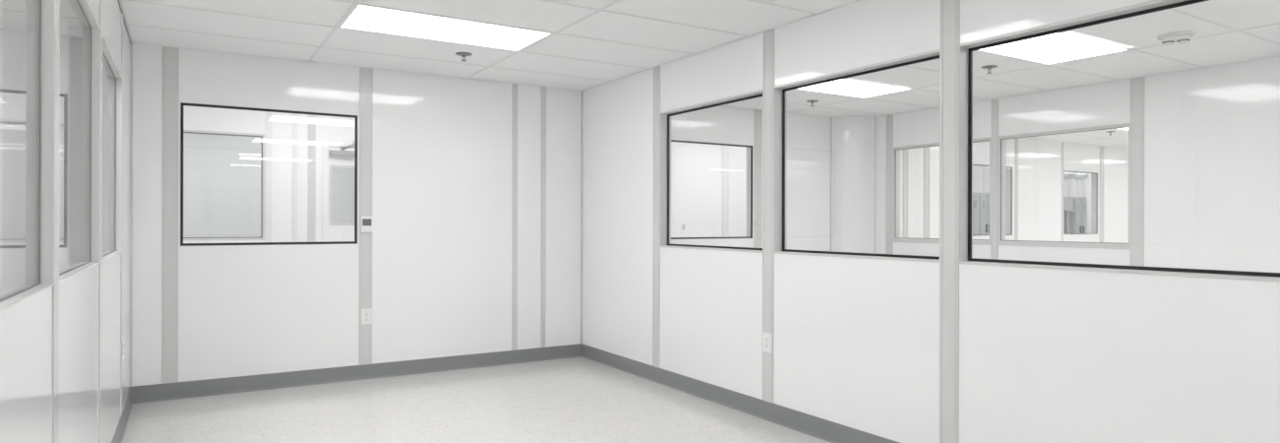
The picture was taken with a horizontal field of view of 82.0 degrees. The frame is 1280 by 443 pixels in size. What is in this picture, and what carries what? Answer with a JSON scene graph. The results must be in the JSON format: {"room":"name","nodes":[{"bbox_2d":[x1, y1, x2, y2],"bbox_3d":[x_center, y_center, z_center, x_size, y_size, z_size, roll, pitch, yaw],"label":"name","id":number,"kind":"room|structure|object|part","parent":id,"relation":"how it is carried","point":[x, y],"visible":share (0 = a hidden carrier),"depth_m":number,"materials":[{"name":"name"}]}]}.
{"room":"clean room","nodes":[
{"label":"clean room","id":0,"kind":"room"},
{"bbox_2d":[0,0,2,28],"bbox_3d":[-1.176,-1.273,-0.793,1.990,0.076,12.500,0,0,-32],"label":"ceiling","id":1,"kind":"structure","parent":0,"point":[1,1],"depth_m":4.42,"materials":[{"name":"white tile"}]},
{"bbox_2d":[0,0,130,442],"bbox_3d":[-0.289,-0.019,-0.243,0.103,2.580,12.500,0,0,-32],"label":"wall","id":2,"kind":"structure","parent":0,"point":[26,326],"depth_m":2.60,"materials":[{"name":"white paint"}]},
{"bbox_2d":[1,0,3,285],"bbox_3d":[-1.794,-0.042,2.089,0.010,2.382,0.100,0,0,-32],"label":"trim","id":3,"kind":"structure","parent":2,"relation":"attached to","point":[3,0],"depth_m":2.05,"materials":[{"name":"grey metal"}]},
{"bbox_2d":[0,0,54,311],"bbox_3d":[-1.399,-0.331,1.556,0.109,1.026,1.220,0,0,-32],"label":"window","id":4,"kind":"structure","parent":2,"relation":"in","point":[29,25],"depth_m":2.06,"materials":[{"name":"clear glass"}]},
{"bbox_3d":[-1.381,-0.331,1.567,0.006,1.014,1.208,0,0,-32],"label":"glass pane","id":5,"kind":"part","parent":4,"relation":"part of","materials":[{"name":"clear glass"}]},
{"bbox_2d":[52,0,60,442],"bbox_3d":[-1.702,-0.042,2.146,0.005,2.382,0.100,0,0,-32],"label":"trim","id":6,"kind":"structure","parent":2,"relation":"attached to","point":[55,288],"depth_m":2.14,"materials":[{"name":"grey metal"}]},
{"bbox_2d":[59,0,100,282],"bbox_3d":[-2.093,-0.333,2.679,0.109,1.026,1.220,0,0,-32],"label":"window","id":7,"kind":"structure","parent":2,"relation":"in","point":[80,31],"depth_m":2.85,"materials":[{"name":"clear glass"}]},
{"bbox_2d":[98,0,102,442],"bbox_3d":[-2.395,-0.043,3.269,0.005,2.382,0.100,0,0,-32],"label":"trim","id":8,"kind":"structure","parent":2,"relation":"attached to","point":[100,1],"depth_m":3.25,"materials":[{"name":"grey metal"}]},
{"bbox_2d":[101,34,122,260],"bbox_3d":[-2.786,-0.334,3.802,0.109,1.026,1.220,0,0,-32],"label":"window","id":9,"kind":"structure","parent":2,"relation":"in","point":[111,77],"depth_m":4.11,"materials":[{"name":"clear glass"}]},
{"bbox_3d":[-2.768,-0.334,3.813,0.006,1.014,1.208,0,0,-32],"label":"glass pane","id":10,"kind":"part","parent":9,"relation":"part of","materials":[{"name":"clear glass"}]},
{"bbox_2d":[120,12,123,415],"bbox_3d":[-3.089,-0.045,4.392,0.005,2.382,0.100,0,0,-32],"label":"trim","id":11,"kind":"structure","parent":2,"relation":"attached to","point":[121,374],"depth_m":4.37,"materials":[{"name":"grey metal"}]},
{"bbox_2d":[111,386,132,442],"bbox_3d":[-0.241,1.212,-0.212,0.016,0.118,12.500,0,0,-32],"label":"baseboard","id":12,"kind":"structure","parent":2,"relation":"attached to","point":[121,426],"depth_m":4.48,"materials":[{"name":"grey plastic"}]},
{"bbox_2d":[121,337,124,360],"bbox_3d":[-3.079,0.761,4.386,0.009,0.124,0.082,0,0,-32],"label":"wall outlet","id":13,"kind":"object","parent":2,"relation":"attached to","point":[122,356],"visible":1,"depth_m":4.35,"materials":[{"name":"white plastic"}]},
{"bbox_2d":[117,0,131,43],"bbox_3d":[-0.237,-1.226,-0.220,0.005,0.006,12.488,0,0,-32],"label":"trim","id":14,"kind":"structure","parent":2,"relation":"attached to","point":[117,0],"depth_m":4.53,"materials":[{"name":"grey metal"}]},
{"bbox_2d":[183,132,354,237],"bbox_3d":[0.638,-0.017,13.022,19.600,2.580,0.100,0,0,-32],"label":"wall","id":15,"kind":"structure","parent":0,"point":[222,173],"depth_m":9.34,"materials":[{"name":"white paint"}]},
{"bbox_2d":[122,356,831,442],"bbox_3d":[5.101,1.335,5.790,20.000,0.100,17.500,0,0,-32],"label":"floor","id":16,"kind":"structure","parent":0,"point":[572,400],"depth_m":4.90,"materials":[{"name":"plastic"}]},
{"bbox_2d":[972,192,979,234],"bbox_3d":[5.179,0.400,12.251,0.920,1.770,0.465,0,0,-32],"label":"storage cabinet","id":17,"kind":"object","parent":16,"relation":"on","point":[976,196],"visible":0.07,"depth_m":12.27,"materials":[{"name":"grey metal"}]},
{"bbox_2d":[978,192,989,234],"bbox_3d":[5.758,0.401,12.609,0.420,1.770,0.465,0,0,-32],"label":"storage cabinet","id":18,"kind":"object","parent":16,"relation":"on","point":[984,197],"visible":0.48,"depth_m":12.38,"materials":[{"name":"grey metal"}]},
{"bbox_3d":[5.953,0.372,12.498,0.192,1.650,0.018,0,0,-32],"label":"door","id":19,"kind":"part","parent":18,"relation":"part of","materials":[{"name":"grey paint"}]},
{"bbox_2d":[1064,196,1077,233],"bbox_3d":[7.528,0.423,13.282,0.400,1.735,0.480,0,0,-32],"label":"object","id":20,"kind":"object","parent":16,"relation":"on","point":[1068,201],"visible":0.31,"depth_m":13.20,"materials":[{"name":"grey paint"}]},
{"bbox_2d":[1064,171,1075,196],"bbox_3d":[7.609,-0.828,13.118,0.260,0.767,0.260,0,0,-32],"label":"duct","id":21,"kind":"object","parent":20,"relation":"on","point":[1068,176],"visible":0.48,"depth_m":13.06,"materials":[{"name":"grey metal"}]},
{"bbox_2d":[1069,196,1087,233],"bbox_3d":[7.882,0.426,13.509,0.400,1.730,0.465,0,0,-32],"label":"storage cabinet","id":22,"kind":"object","parent":16,"relation":"on","point":[1077,220],"visible":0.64,"depth_m":13.30,"materials":[{"name":"grey metal"}]},
{"bbox_3d":[7.903,0.397,13.291,0.182,1.610,0.018,0,0,-32],"label":"door","id":23,"kind":"part","parent":22,"relation":"part of","materials":[{"name":"grey paint"}]},
{"bbox_2d":[1072,172,1087,196],"bbox_3d":[7.966,-0.827,13.339,0.260,0.767,0.260,0,0,-32],"label":"duct","id":24,"kind":"object","parent":22,"relation":"on","point":[1080,177],"visible":0.56,"depth_m":13.28,"materials":[{"name":"grey metal"}]},
{"bbox_3d":[8.073,0.397,13.396,0.182,1.610,0.018,0,0,-32],"label":"door","id":25,"kind":"part","parent":22,"relation":"part of","materials":[{"name":"grey paint"}]},
{"bbox_2d":[1082,179,1086,197],"bbox_3d":[8.137,0.042,13.573,0.130,2.500,0.142,0,0,-32],"label":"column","id":26,"kind":"structure","parent":16,"relation":"on","point":[1085,179],"depth_m":13.52,"materials":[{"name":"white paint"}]},
{"bbox_2d":[122,0,855,90],"bbox_3d":[1.250,-1.267,0.705,3.507,0.076,12.500,0,0,-32],"label":"ceiling","id":27,"kind":"structure","parent":0,"point":[743,17],"depth_m":4.79,"materials":[{"name":"white tile"}]},
{"bbox_2d":[338,3,552,51],"bbox_3d":[-1.243,-1.260,4.753,1.237,0.055,0.609,0,0,-32],"label":"ceiling light","id":28,"kind":"object","parent":27,"relation":"attached to","point":[361,17],"visible":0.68,"depth_m":4.71,"materials":[{"name":"translucent white plastic"},{"name":"white painted metal"}]},
{"bbox_2d":[455,52,471,62],"bbox_3d":[-1.297,-1.208,5.422,0.120,0.054,0.120,0,0,-32],"label":"sprinkler","id":29,"kind":"object","parent":27,"relation":"attached to","point":[463,54],"visible":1,"depth_m":5.40,"materials":[{"name":"silver metal"}]},
{"bbox_2d":[0,28,1128,386],"bbox_3d":[3.002,-0.011,9.193,19.600,2.580,0.100,0,0,-32],"label":"wall","id":30,"kind":"structure","parent":0,"point":[442,146],"depth_m":6.17,"materials":[{"name":"white paint"}]},
{"bbox_2d":[129,42,132,386],"bbox_3d":[-3.521,-0.046,5.100,0.012,2.382,0.013,0,0,-32],"label":"trim","id":31,"kind":"structure","parent":30,"relation":"attached to","point":[131,183],"depth_m":5.09,"materials":[{"name":"grey metal"}]},
{"bbox_2d":[161,46,179,383],"bbox_3d":[-3.329,-0.046,5.220,0.097,2.382,0.010,0,0,-32],"label":"trim","id":32,"kind":"structure","parent":30,"relation":"attached to","point":[170,55],"depth_m":5.22,"materials":[{"name":"grey metal"}]},
{"bbox_2d":[179,102,358,246],"bbox_3d":[-2.795,-0.336,5.613,1.206,1.030,0.106,0,0,-32],"label":"window","id":33,"kind":"structure","parent":30,"relation":"in","point":[355,117],"depth_m":5.53,"materials":[{"name":"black metal"}]},
{"bbox_2d":[130,343,581,403],"bbox_3d":[-2.036,1.208,6.016,3.507,0.118,0.016,0,0,-32],"label":"baseboard","id":34,"kind":"structure","parent":30,"relation":"attached to","point":[250,383],"depth_m":5.81,"materials":[{"name":"grey plastic"}]},
{"bbox_2d":[358,66,373,365],"bbox_3d":[-2.203,-0.043,5.916,0.101,2.382,0.010,0,0,-32],"label":"trim","id":35,"kind":"structure","parent":30,"relation":"attached to","point":[365,74],"depth_m":5.91,"materials":[{"name":"grey metal"}]},
{"bbox_2d":[360,216,372,232],"bbox_3d":[-2.192,0.022,5.906,0.088,0.126,0.024,0,0,-32],"label":"wall thermostat","id":36,"kind":"object","parent":30,"relation":"attached to","point":[365,222],"visible":1,"depth_m":5.89,"materials":[{"name":"white plastic"}]},
{"bbox_2d":[361,308,372,324],"bbox_3d":[-2.196,0.763,5.913,0.082,0.124,0.009,0,0,-32],"label":"wall outlet","id":37,"kind":"object","parent":30,"relation":"attached to","point":[366,314],"visible":1,"depth_m":5.91,"materials":[{"name":"white plastic"}]},
{"bbox_2d":[512,83,517,350],"bbox_3d":[-1.119,-0.040,6.587,0.048,2.382,0.007,0,0,-32],"label":"trim","id":38,"kind":"structure","parent":30,"relation":"attached to","point":[515,86],"depth_m":6.58,"materials":[{"name":"grey metal"}]},
{"bbox_2d":[540,86,545,347],"bbox_3d":[-0.885,-0.040,6.731,0.046,2.382,0.007,0,0,-32],"label":"trim","id":39,"kind":"structure","parent":30,"relation":"attached to","point":[543,101],"depth_m":6.73,"materials":[{"name":"grey metal"}]},
{"bbox_2d":[580,90,582,343],"bbox_3d":[-0.547,-0.039,6.935,0.014,2.382,0.015,0,0,-32],"label":"trim","id":40,"kind":"structure","parent":30,"relation":"attached to","point":[581,91],"depth_m":6.93,"materials":[{"name":"grey metal"}]},
{"bbox_2d":[670,139,753,239],"bbox_3d":[0.693,-0.324,7.767,1.210,1.014,0.106,0,0,-32],"label":"window","id":41,"kind":"structure","parent":30,"relation":"in","point":[749,149],"depth_m":8.04,"materials":[{"name":"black metal"}]},
{"bbox_2d":[754,109,762,248],"bbox_3d":[1.294,-0.034,8.075,0.102,2.382,0.010,0,0,-32],"label":"trim","id":42,"kind":"structure","parent":30,"relation":"attached to","point":[757,113],"depth_m":8.07,"materials":[{"name":"grey metal"}]},
{"bbox_2d":[830,117,831,251],"bbox_3d":[2.245,-0.032,8.664,0.020,2.382,0.007,0,0,-32],"label":"trim","id":43,"kind":"structure","parent":30,"relation":"attached to","point":[830,117],"depth_m":8.66,"materials":[{"name":"grey metal"}]},
{"bbox_2d":[902,149,907,237],"bbox_3d":[3.374,-0.029,9.360,0.095,2.382,0.010,0,0,-32],"label":"trim","id":44,"kind":"structure","parent":30,"relation":"attached to","point":[905,152],"depth_m":9.35,"materials":[{"name":"grey metal"}]},
{"bbox_2d":[923,147,929,238],"bbox_3d":[3.728,-0.028,9.579,0.118,2.382,0.010,0,0,-32],"label":"trim","id":45,"kind":"structure","parent":30,"relation":"attached to","point":[926,150],"depth_m":9.57,"materials":[{"name":"grey metal"}]},
{"bbox_2d":[972,163,1012,236],"bbox_3d":[4.801,-0.296,10.303,1.225,0.990,0.106,0,0,-32],"label":"window","id":46,"kind":"structure","parent":30,"relation":"in","point":[1008,170],"depth_m":10.61,"materials":[{"name":"silver metal"}]},
{"bbox_2d":[1014,138,1018,240],"bbox_3d":[5.432,-0.024,10.630,0.076,2.382,0.010,0,0,-32],"label":"trim","id":47,"kind":"structure","parent":30,"relation":"attached to","point":[1016,140],"depth_m":10.63,"materials":[{"name":"grey metal"}]},
{"bbox_2d":[1061,141,1063,241],"bbox_3d":[6.461,-0.021,11.268,0.050,2.382,0.007,0,0,-32],"label":"trim","id":48,"kind":"structure","parent":30,"relation":"attached to","point":[1061,142],"depth_m":11.26,"materials":[{"name":"grey metal"}]},
{"bbox_2d":[1063,170,1097,234],"bbox_3d":[6.890,-0.291,11.594,1.013,0.990,0.106,0,0,-32],"label":"window","id":49,"kind":"structure","parent":30,"relation":"in","point":[1094,175],"depth_m":11.85,"materials":[{"name":"silver metal"}]},
{"bbox_2d":[1099,146,1103,242],"bbox_3d":[7.447,-0.019,11.875,0.122,2.382,0.010,0,0,-32],"label":"trim","id":50,"kind":"structure","parent":30,"relation":"attached to","point":[1101,148],"depth_m":11.87,"materials":[{"name":"grey metal"}]},
{"bbox_2d":[183,105,1090,243],"bbox_3d":[2.083,-0.013,10.682,19.600,2.580,0.100,0,0,-32],"label":"wall","id":51,"kind":"structure","parent":0,"point":[696,168],"depth_m":7.44,"materials":[{"name":"white paint"}]},
{"bbox_2d":[183,128,264,240],"bbox_3d":[-4.159,-0.334,6.827,1.215,1.019,0.106,0,0,-32],"label":"window","id":52,"kind":"structure","parent":51,"relation":"in","point":[262,237],"depth_m":7.05,"materials":[{"name":"silver metal"}]},
{"bbox_2d":[265,111,271,242],"bbox_3d":[-3.588,-0.046,7.119,0.055,2.382,0.007,0,0,-32],"label":"trim","id":53,"kind":"structure","parent":51,"relation":"attached to","point":[268,113],"depth_m":7.11,"materials":[{"name":"silver metal"}]},
{"bbox_2d":[292,113,297,242],"bbox_3d":[-3.392,-0.046,7.240,0.045,2.382,0.007,0,0,-32],"label":"trim","id":54,"kind":"structure","parent":51,"relation":"attached to","point":[294,115],"depth_m":7.24,"materials":[{"name":"silver metal"}]},
{"bbox_2d":[308,114,316,242],"bbox_3d":[-3.263,-0.045,7.320,0.070,2.382,0.007,0,0,-32],"label":"trim","id":55,"kind":"structure","parent":51,"relation":"attached to","point":[311,118],"depth_m":7.32,"materials":[{"name":"grey metal"}]},
{"bbox_2d":[321,140,354,242],"bbox_3d":[-2.711,0.227,7.566,1.000,2.075,0.366,0,0,-32],"label":"door","id":56,"kind":"structure","parent":51,"relation":"in","point":[336,154],"depth_m":7.42,"materials":[{"name":"white paint"}]},
{"bbox_3d":[-2.786,-0.265,7.620,0.785,0.610,0.006,0,0,-32],"label":"vision frame","id":57,"kind":"part","parent":56,"relation":"part of","materials":[{"name":"silver metal"}]},
{"bbox_3d":[-2.842,-0.756,7.420,0.289,0.079,0.259,0,0,-32],"label":"closer arm","id":58,"kind":"part","parent":56,"relation":"part of","materials":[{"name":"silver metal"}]},
{"bbox_2d":[681,222,686,231],"bbox_3d":[0.573,0.073,9.685,0.072,0.116,0.011,0,0,-32],"label":"light switch","id":59,"kind":"object","parent":51,"relation":"attached to","point":[683,224],"visible":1,"depth_m":9.68,"materials":[{"name":"white plastic"}]},
{"bbox_2d":[721,145,728,237],"bbox_3d":[1.165,-0.034,10.052,0.116,2.382,0.010,0,0,-32],"label":"trim","id":60,"kind":"structure","parent":51,"relation":"attached to","point":[725,149],"depth_m":10.05,"materials":[{"name":"silver metal"}]},
{"bbox_2d":[983,166,986,192],"bbox_3d":[6.153,-0.022,13.132,0.100,2.382,0.010,0,0,-32],"label":"trim","id":61,"kind":"structure","parent":51,"relation":"attached to","point":[985,167],"depth_m":13.13,"materials":[{"name":"silver metal"}]},
{"bbox_2d":[831,116,875,253],"bbox_3d":[2.497,0.028,8.641,0.400,2.500,0.310,0,0,-32],"label":"wall","id":62,"kind":"structure","parent":0,"point":[853,138],"depth_m":8.56,"materials":[{"name":"white paint"}]},
{"bbox_2d":[582,0,1279,442],"bbox_3d":[2.781,-0.011,1.653,0.100,2.580,12.500,0,0,-32],"label":"wall","id":63,"kind":"structure","parent":0,"point":[1047,355],"depth_m":3.85,"materials":[{"name":"white paint"}]},
{"bbox_2d":[119,0,860,90],"bbox_3d":[1.250,-1.227,0.705,3.507,0.004,12.500,0,0,-32],"label":"grid","id":64,"kind":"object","parent":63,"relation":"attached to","point":[355,2],"depth_m":4.83,"materials":[{"name":"silver metal"}]},
{"bbox_2d":[652,65,660,368],"bbox_3d":[0.128,-0.037,5.847,0.010,2.382,0.095,0,0,-32],"label":"trim","id":65,"kind":"structure","parent":63,"relation":"attached to","point":[657,70],"depth_m":5.84,"materials":[{"name":"grey metal"}]},
{"bbox_2d":[659,88,763,253],"bbox_3d":[0.520,-0.328,5.316,0.106,1.062,1.238,0,0,-32],"label":"window","id":66,"kind":"structure","parent":63,"relation":"in","point":[665,116],"depth_m":5.81,"materials":[{"name":"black metal"}]},
{"bbox_2d":[580,343,899,442],"bbox_3d":[2.729,1.220,1.622,0.016,0.118,12.500,0,0,-32],"label":"baseboard","id":67,"kind":"structure","parent":63,"relation":"attached to","point":[821,428],"depth_m":4.93,"materials":[{"name":"grey plastic"}]},
{"bbox_2d":[763,331,771,353],"bbox_3d":[0.814,0.776,4.719,0.009,0.124,0.082,0,0,-32],"label":"wall outlet","id":68,"kind":"object","parent":63,"relation":"attached to","point":[767,338],"visible":1,"depth_m":4.71,"materials":[{"name":"white plastic"}]},
{"bbox_2d":[762,28,773,403],"bbox_3d":[0.821,-0.035,4.725,0.010,2.382,0.102,0,0,-32],"label":"trim","id":69,"kind":"structure","parent":63,"relation":"attached to","point":[768,35],"depth_m":4.72,"materials":[{"name":"grey metal"}]},
{"bbox_2d":[772,49,940,262],"bbox_3d":[1.213,-0.326,4.194,0.106,1.062,1.231,0,0,-32],"label":"window","id":70,"kind":"structure","parent":63,"relation":"in","point":[780,92],"depth_m":4.56,"materials":[{"name":"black metal"}]},
{"bbox_2d":[939,0,959,442],"bbox_3d":[1.513,-0.034,3.605,0.010,2.382,0.104,0,0,-32],"label":"trim","id":71,"kind":"structure","parent":63,"relation":"attached to","point":[949,9],"depth_m":3.60,"materials":[{"name":"grey metal"}]},
{"bbox_2d":[720,7,1279,117],"bbox_3d":[4.350,-1.220,2.619,3.580,0.004,12.500,0,0,-32],"label":"grid","id":72,"kind":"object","parent":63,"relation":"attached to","point":[1172,9],"depth_m":5.83,"materials":[{"name":"silver metal"}]},
{"bbox_2d":[958,0,1279,282],"bbox_3d":[1.925,-0.325,3.041,0.106,1.062,1.306,0,0,-32],"label":"window","id":73,"kind":"structure","parent":63,"relation":"in","point":[966,49],"depth_m":3.32,"materials":[{"name":"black metal"}]},
{"bbox_2d":[722,0,1279,117],"bbox_3d":[4.350,-1.259,2.619,3.580,0.076,12.500,0,0,-32],"label":"ceiling","id":74,"kind":"structure","parent":0,"point":[1142,31],"depth_m":5.67,"materials":[{"name":"white tile"}]},
{"bbox_2d":[796,78,912,98],"bbox_3d":[1.857,-1.252,6.738,1.227,0.055,0.604,0,0,-32],"label":"ceiling light","id":75,"kind":"object","parent":74,"relation":"attached to","point":[849,88],"visible":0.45,"depth_m":6.82,"materials":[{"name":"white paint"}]},
{"bbox_2d":[981,64,997,73],"bbox_3d":[2.767,-1.198,5.832,0.120,0.054,0.120,0,0,-32],"label":"sprinkler","id":76,"kind":"object","parent":74,"relation":"attached to","point":[989,67],"visible":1,"depth_m":5.81,"materials":[{"name":"silver metal"}]},
{"bbox_2d":[977,32,1129,64],"bbox_3d":[2.822,-1.250,5.176,1.227,0.055,0.604,0,0,-32],"label":"ceiling light","id":77,"kind":"object","parent":74,"relation":"attached to","point":[1058,47],"visible":0.45,"depth_m":5.25,"materials":[{"name":"glowing white plastic diffuser"},{"name":"white painted metal"}]},
{"bbox_2d":[1156,31,1195,46],"bbox_3d":[3.514,-1.190,4.830,0.206,0.065,0.206,0,0,35],"label":"emergency light","id":78,"kind":"object","parent":74,"relation":"attached to","point":[1183,37],"visible":1,"depth_m":4.78,"materials":[{"name":"white plastic"}]},
{"bbox_3d":[3.514,-1.216,4.830,0.206,0.013,0.206,0,0,35],"label":"mounting plate","id":79,"kind":"part","parent":78,"relation":"part of","materials":[{"name":"white plastic"}]},
{"bbox_2d":[875,56,1279,272],"bbox_3d":[5.912,-0.004,3.586,0.100,2.580,12.500,0,0,-32],"label":"wall","id":80,"kind":"structure","parent":0,"point":[1212,134],"depth_m":5.95,"materials":[{"name":"white paint"}]},
{"bbox_2d":[874,117,876,254],"bbox_3d":[2.748,-0.030,8.610,0.007,2.382,0.010,0,0,-32],"label":"trim","id":81,"kind":"structure","parent":80,"relation":"attached to","point":[875,117],"depth_m":8.61,"materials":[{"name":"grey metal"}]},
{"bbox_2d":[885,114,893,254],"bbox_3d":[2.853,-0.030,8.438,0.010,2.382,0.092,0,0,-32],"label":"trim","id":82,"kind":"structure","parent":80,"relation":"attached to","point":[889,118],"depth_m":8.43,"materials":[{"name":"grey metal"}]},
{"bbox_2d":[892,239,990,245],"bbox_3d":[3.195,0.217,7.885,0.009,0.035,1.206,0,0,-32],"label":"trim","id":83,"kind":"structure","parent":80,"relation":"attached to","point":[893,240],"depth_m":8.02,"materials":[{"name":"grey metal"}]},
{"bbox_2d":[892,136,991,148],"bbox_3d":[3.197,-0.837,7.885,0.009,0.014,1.206,0,0,-32],"label":"trim","id":84,"kind":"structure","parent":80,"relation":"attached to","point":[990,137],"depth_m":8.02,"materials":[{"name":"grey metal"}]},
{"bbox_2d":[893,138,991,241],"bbox_3d":[3.242,-0.315,7.913,0.106,1.030,1.200,0,0,-32],"label":"window","id":85,"kind":"structure","parent":80,"relation":"in","point":[896,152],"depth_m":8.39,"materials":[{"name":"silver metal"}]},
{"bbox_2d":[990,98,998,259],"bbox_3d":[3.532,-0.029,7.339,0.010,2.382,0.073,0,0,-32],"label":"trim","id":86,"kind":"structure","parent":80,"relation":"attached to","point":[994,102],"depth_m":7.33,"materials":[{"name":"grey metal"}]},
{"bbox_2d":[997,242,1129,249],"bbox_3d":[3.866,0.219,6.798,0.009,0.035,1.201,0,0,-32],"label":"trim","id":87,"kind":"structure","parent":80,"relation":"attached to","point":[1107,246],"depth_m":6.74,"materials":[{"name":"grey metal"}]},
{"bbox_2d":[997,123,1130,137],"bbox_3d":[3.869,-0.836,6.798,0.009,0.014,1.201,0,0,-32],"label":"trim","id":88,"kind":"structure","parent":80,"relation":"attached to","point":[1123,123],"depth_m":6.73,"materials":[{"name":"grey metal"}]},
{"bbox_2d":[998,125,1130,245],"bbox_3d":[3.913,-0.314,6.826,0.106,1.030,1.195,0,0,-32],"label":"window","id":89,"kind":"structure","parent":80,"relation":"in","point":[1001,141],"depth_m":7.22,"materials":[{"name":"silver metal"}]},
{"bbox_2d":[1024,128,1128,149],"bbox_3d":[10.306,-1.205,6.297,10.220,0.004,12.500,0,0,-32],"label":"trim","id":90,"kind":"structure","parent":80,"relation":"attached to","point":[1116,129],"depth_m":10.94,"materials":[{"name":"silver metal"}]},
{"bbox_2d":[1129,76,1144,266],"bbox_3d":[4.210,-0.027,6.241,0.010,2.382,0.107,0,0,-32],"label":"trim","id":91,"kind":"structure","parent":80,"relation":"attached to","point":[1136,244],"depth_m":6.24,"materials":[{"name":"grey metal"}]},
{"bbox_2d":[1028,128,1128,148],"bbox_3d":[10.306,-1.244,6.297,10.220,0.076,12.500,0,0,-32],"label":"ceiling","id":92,"kind":"structure","parent":0,"point":[1119,134],"depth_m":10.76,"materials":[{"name":"white tile"}]}
]}

